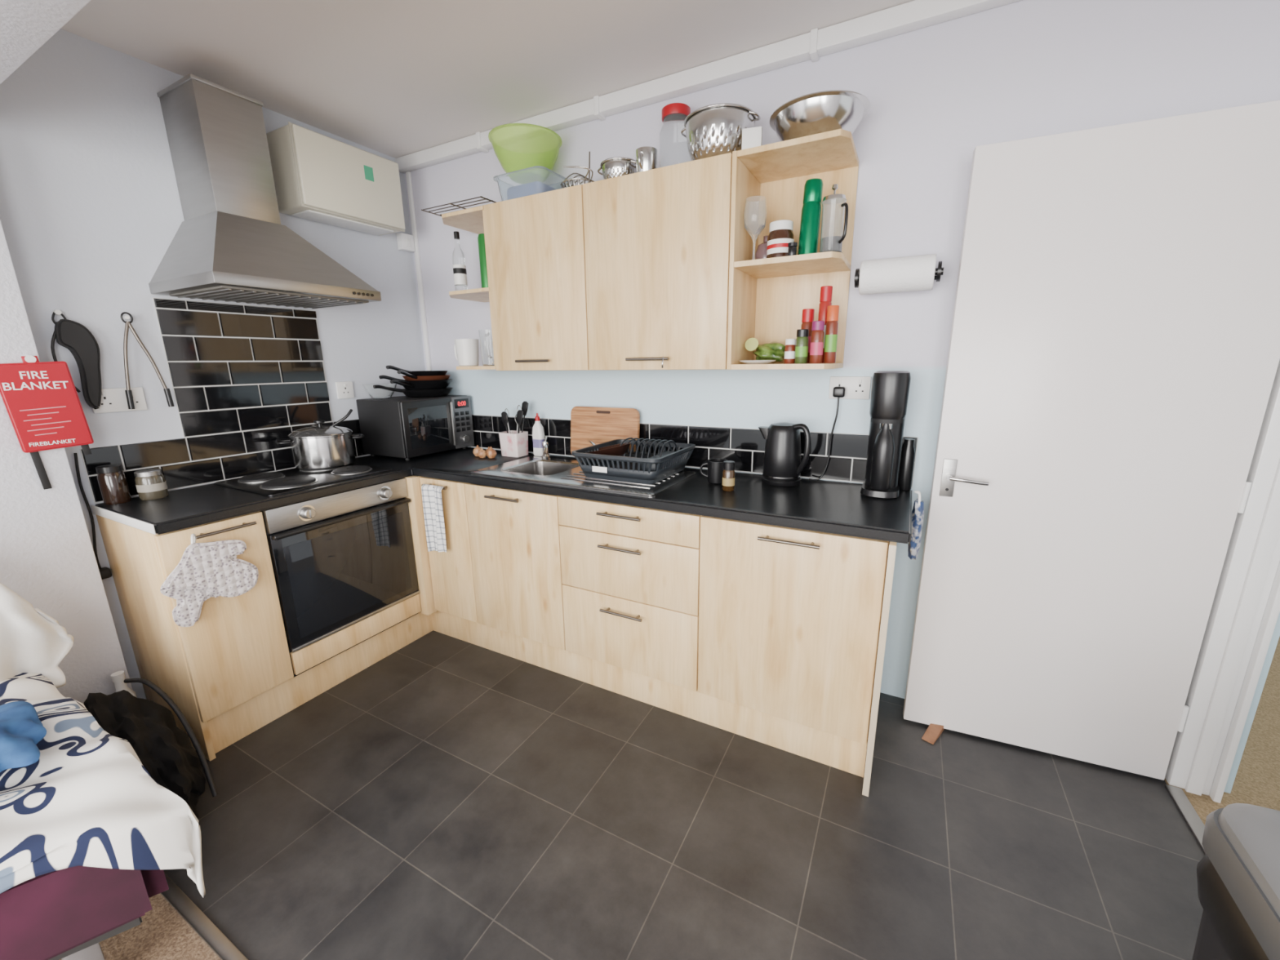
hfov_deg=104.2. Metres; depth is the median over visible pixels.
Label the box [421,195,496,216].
cooling rack
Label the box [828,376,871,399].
wall socket
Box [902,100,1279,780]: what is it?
door
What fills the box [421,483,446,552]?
tea towel
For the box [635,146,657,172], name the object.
beaker
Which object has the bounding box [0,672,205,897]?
duvet
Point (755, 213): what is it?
wine glass
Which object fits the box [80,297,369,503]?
tiles
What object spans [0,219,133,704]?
wall pier
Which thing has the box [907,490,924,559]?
tea towel
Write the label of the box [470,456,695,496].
sink
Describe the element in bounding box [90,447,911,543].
countertop
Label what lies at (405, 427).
microwave oven
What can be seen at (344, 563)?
built-in oven
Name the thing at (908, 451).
water bottle
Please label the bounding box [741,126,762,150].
carton
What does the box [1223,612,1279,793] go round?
wall
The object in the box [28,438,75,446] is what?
print
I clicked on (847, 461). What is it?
tiles
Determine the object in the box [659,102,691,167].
glass storage jar
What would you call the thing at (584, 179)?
sieve
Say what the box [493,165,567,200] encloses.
plastic tub
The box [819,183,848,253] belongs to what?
cafetiere
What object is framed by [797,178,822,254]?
flask
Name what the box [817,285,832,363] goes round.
sauce bottle
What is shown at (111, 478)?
storage jar
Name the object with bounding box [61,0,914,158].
ceiling
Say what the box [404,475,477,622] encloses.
base cabinet
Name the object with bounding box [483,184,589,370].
upper cabinet
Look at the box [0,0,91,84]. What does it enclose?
beam
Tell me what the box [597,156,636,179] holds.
strainer
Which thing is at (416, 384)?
pans
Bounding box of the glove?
[50,309,101,408]
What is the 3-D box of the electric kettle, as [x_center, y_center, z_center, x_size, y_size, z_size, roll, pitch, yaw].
[0.571,-0.108,1.969,0.206,0.242,0.152,6,15,27]
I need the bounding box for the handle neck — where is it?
[945,474,951,480]
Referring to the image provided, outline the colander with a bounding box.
[680,102,760,160]
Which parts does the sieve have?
sieve handle, sieve handle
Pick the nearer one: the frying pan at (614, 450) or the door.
the door
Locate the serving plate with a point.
(753, 362)
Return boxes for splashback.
[151,297,333,438]
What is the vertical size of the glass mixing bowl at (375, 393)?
0.075 m
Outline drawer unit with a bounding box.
[557,496,702,692]
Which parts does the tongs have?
arm, arm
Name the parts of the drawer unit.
drawer, drawer, drawer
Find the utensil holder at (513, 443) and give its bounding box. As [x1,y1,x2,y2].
[498,401,528,457]
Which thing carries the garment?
on the duvet at (88, 799)
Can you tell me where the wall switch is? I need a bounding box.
[395,232,414,252]
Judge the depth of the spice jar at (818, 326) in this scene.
1.70 m
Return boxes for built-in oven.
[260,477,421,676]
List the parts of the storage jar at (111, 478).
jar lid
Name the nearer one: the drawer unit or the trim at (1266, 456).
the trim at (1266, 456)
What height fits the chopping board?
0.257 m
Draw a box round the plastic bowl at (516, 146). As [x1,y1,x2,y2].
[488,123,562,173]
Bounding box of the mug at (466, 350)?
[453,338,479,366]
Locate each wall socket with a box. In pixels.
[92,386,147,413]
[335,381,354,399]
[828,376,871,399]
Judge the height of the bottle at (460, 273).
0.282 m
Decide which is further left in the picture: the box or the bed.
the bed
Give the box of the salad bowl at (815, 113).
[769,89,870,141]
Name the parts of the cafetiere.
lid, handle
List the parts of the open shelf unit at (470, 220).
shelf, shelf, shelf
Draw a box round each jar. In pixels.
[95,463,131,504]
[133,468,168,500]
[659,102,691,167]
[722,460,734,491]
[766,219,794,257]
[783,338,795,364]
[794,328,808,363]
[800,308,814,363]
[808,320,824,363]
[823,305,839,363]
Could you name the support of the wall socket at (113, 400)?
attached to the wall at (91, 209)
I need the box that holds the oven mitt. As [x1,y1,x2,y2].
[160,533,258,626]
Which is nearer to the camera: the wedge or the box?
the wedge
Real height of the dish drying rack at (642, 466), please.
0.141 m
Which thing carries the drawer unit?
on the floor at (449, 797)
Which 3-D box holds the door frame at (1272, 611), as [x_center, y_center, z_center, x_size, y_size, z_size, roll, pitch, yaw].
[1.820,0.010,1.360,0.018,2.060,0.063,6,15,27]
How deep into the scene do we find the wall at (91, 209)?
1.81 m
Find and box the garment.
[0,701,46,772]
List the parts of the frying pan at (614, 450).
pan handle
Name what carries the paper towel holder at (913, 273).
attached to the wall at (1021, 69)
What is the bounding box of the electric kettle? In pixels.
[757,422,810,486]
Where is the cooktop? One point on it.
(282, 482)
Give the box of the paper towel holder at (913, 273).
[854,253,943,294]
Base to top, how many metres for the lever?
0.024 m
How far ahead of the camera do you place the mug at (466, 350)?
2.47 m
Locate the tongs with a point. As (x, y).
(128, 392)
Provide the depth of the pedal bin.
0.76 m
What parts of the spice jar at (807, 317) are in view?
lid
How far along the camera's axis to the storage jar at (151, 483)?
1.85 m
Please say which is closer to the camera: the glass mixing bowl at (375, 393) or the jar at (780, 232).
the jar at (780, 232)
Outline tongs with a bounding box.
[120,311,174,408]
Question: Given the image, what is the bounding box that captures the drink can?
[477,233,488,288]
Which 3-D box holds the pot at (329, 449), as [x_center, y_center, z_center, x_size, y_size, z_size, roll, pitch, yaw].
[-1.494,-0.147,2.352,0.258,0.147,0.328,6,15,27]
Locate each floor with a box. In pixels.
[59,893,220,959]
[163,630,1279,959]
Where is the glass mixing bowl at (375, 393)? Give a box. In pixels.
[362,383,396,399]
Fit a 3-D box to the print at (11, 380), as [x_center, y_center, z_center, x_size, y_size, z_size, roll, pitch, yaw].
[-1.912,-0.315,1.576,0.001,0.056,0.138,6,15,27]
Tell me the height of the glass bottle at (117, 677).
0.305 m
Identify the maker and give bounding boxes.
[860,370,911,498]
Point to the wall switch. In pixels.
(405, 242)
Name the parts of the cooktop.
hot plate, hot plate, hot plate, hot plate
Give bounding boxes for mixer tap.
[541,435,550,459]
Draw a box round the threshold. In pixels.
[1164,784,1206,854]
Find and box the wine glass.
[743,195,767,259]
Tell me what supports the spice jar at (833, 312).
on the open shelf unit at (767, 297)
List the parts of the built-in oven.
knob, control panel, door handle, door glass, panel, door trim, knob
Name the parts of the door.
handle, hinge, hinge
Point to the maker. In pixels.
(890, 389)
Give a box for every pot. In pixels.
[275,431,364,469]
[498,430,528,457]
[787,242,797,256]
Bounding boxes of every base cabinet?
[96,511,293,760]
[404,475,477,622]
[464,483,565,650]
[697,515,896,796]
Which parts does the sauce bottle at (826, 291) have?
lid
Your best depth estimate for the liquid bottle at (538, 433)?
2.60 m
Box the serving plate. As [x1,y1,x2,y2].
[739,360,775,364]
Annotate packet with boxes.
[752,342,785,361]
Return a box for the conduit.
[405,171,431,370]
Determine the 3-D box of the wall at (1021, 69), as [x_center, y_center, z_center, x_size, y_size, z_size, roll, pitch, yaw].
[0.292,-0.370,2.274,3.720,2.520,0.120,6,15,27]
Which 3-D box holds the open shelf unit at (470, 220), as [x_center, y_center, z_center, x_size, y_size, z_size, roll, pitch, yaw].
[-0.760,-0.909,2.470,0.339,0.701,0.307,6,15,27]
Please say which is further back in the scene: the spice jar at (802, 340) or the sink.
the sink
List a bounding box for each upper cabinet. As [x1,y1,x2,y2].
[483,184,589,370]
[582,152,732,369]
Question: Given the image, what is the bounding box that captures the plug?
[808,386,845,480]
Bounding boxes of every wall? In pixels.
[0,28,426,699]
[404,0,1279,698]
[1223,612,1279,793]
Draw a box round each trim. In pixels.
[160,872,248,959]
[1164,360,1279,795]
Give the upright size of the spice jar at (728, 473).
0.110 m
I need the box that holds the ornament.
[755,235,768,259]
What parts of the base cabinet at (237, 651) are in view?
panel, cabinet door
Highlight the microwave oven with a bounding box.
[355,395,474,460]
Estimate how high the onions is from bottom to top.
0.062 m
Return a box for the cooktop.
[213,462,392,496]
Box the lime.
[745,337,758,351]
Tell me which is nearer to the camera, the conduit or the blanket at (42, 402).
the blanket at (42, 402)
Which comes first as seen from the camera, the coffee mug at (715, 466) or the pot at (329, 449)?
the coffee mug at (715, 466)
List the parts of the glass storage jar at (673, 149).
jar lid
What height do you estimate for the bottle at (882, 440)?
0.235 m
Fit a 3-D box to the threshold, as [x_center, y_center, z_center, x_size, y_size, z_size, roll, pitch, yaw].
[1.552,1.086,1.283,0.040,0.009,0.800,6,15,27]
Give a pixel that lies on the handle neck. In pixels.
(948, 476)
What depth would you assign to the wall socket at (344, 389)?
2.57 m
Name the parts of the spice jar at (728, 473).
lid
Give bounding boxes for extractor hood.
[148,73,381,308]
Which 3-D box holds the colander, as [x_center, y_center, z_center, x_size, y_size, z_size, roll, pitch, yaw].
[0.289,-1.218,1.818,0.258,0.165,0.258,-3,13,-9]
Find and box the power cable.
[73,453,111,579]
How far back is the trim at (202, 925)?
1.26 m
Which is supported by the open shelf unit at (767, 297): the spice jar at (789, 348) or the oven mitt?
the spice jar at (789, 348)
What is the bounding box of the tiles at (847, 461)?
[469,414,918,487]
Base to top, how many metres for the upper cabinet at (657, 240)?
0.709 m
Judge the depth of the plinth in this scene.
2.04 m
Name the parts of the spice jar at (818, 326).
lid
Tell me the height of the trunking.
0.072 m
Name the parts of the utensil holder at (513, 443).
utensil stem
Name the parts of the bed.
bed leg, bed frame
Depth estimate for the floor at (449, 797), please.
1.48 m
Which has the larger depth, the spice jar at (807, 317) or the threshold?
the spice jar at (807, 317)
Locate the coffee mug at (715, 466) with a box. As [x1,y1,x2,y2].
[699,458,727,484]
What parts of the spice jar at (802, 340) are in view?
lid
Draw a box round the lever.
[949,475,988,485]
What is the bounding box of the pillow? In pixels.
[0,582,73,688]
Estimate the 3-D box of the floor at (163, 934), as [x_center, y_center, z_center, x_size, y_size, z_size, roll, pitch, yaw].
[-1.340,1.521,-0.278,3.560,0.054,3.020,6,15,27]
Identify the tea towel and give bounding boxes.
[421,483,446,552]
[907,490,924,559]
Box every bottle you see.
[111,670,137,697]
[452,231,467,290]
[532,413,544,456]
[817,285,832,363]
[869,423,894,490]
[897,438,915,490]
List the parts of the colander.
loop handle, loop handle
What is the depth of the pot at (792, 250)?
1.66 m
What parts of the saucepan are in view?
lid knob, lid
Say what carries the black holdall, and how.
on the floor at (449, 797)
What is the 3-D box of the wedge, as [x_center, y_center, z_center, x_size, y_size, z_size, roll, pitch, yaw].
[1.106,0.941,1.874,0.080,0.029,0.130,6,15,27]
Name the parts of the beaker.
beaker handle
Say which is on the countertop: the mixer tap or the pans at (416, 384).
the mixer tap
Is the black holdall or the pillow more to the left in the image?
the pillow
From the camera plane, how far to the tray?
2.01 m
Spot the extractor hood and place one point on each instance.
(232, 243)
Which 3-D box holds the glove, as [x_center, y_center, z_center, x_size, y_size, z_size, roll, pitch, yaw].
[-1.955,-0.414,1.732,0.044,0.336,0.116,6,15,27]
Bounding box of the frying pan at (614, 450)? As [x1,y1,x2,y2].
[585,438,631,460]
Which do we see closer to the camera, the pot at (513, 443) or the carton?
the carton
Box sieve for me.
[560,151,594,187]
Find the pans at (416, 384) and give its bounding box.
[373,365,452,397]
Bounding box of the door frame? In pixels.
[1185,460,1279,795]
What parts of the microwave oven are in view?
door, door pull, control panel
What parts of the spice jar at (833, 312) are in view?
lid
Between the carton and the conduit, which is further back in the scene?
the conduit
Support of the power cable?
hanging from the countertop
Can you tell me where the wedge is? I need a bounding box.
[921,723,944,744]
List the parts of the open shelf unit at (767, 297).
panel, shelf, shelf, shelf, panel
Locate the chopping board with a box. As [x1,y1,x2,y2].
[570,406,639,457]
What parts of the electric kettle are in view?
spout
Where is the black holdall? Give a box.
[84,678,217,819]
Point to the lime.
(752, 344)
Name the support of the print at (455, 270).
attached to the bottle at (460, 273)
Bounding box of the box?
[266,121,404,235]
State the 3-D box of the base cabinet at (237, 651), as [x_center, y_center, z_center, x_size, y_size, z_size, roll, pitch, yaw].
[-1.669,0.539,1.921,0.534,0.861,0.305,6,15,27]
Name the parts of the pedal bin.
lid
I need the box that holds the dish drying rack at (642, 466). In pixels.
[571,437,695,484]
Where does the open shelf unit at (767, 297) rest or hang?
attached to the wall at (1021, 69)
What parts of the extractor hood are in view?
flue trim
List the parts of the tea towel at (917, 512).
bag handle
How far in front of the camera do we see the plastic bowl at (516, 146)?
2.09 m
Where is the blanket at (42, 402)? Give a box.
[0,355,93,489]
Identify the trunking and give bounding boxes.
[395,0,1021,173]
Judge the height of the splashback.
0.540 m
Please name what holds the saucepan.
on the cooktop
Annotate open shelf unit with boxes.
[441,205,496,369]
[726,128,859,369]
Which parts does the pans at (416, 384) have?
pan handle, pan handle, pan handle, pan handle, pan handle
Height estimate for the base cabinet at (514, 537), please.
0.710 m
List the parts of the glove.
cord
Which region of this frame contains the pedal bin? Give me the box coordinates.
[1191,803,1279,959]
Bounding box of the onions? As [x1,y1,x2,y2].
[472,444,496,458]
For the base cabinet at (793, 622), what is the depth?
1.64 m
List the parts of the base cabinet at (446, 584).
corner post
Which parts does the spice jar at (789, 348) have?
lid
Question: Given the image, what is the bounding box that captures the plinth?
[207,610,867,777]
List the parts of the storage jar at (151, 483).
lid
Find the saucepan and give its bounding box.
[275,408,364,469]
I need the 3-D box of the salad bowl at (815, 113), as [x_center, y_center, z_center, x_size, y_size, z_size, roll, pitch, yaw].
[0.592,-1.155,1.662,0.314,0.109,0.314,6,15,27]
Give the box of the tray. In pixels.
[583,460,684,484]
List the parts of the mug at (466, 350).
jug handle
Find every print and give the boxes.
[1,370,67,390]
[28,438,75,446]
[453,267,466,274]
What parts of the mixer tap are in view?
spout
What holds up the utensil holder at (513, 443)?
on the countertop
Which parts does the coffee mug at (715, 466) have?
cup handle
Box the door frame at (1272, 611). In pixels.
[1208,560,1279,803]
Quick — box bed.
[0,865,168,959]

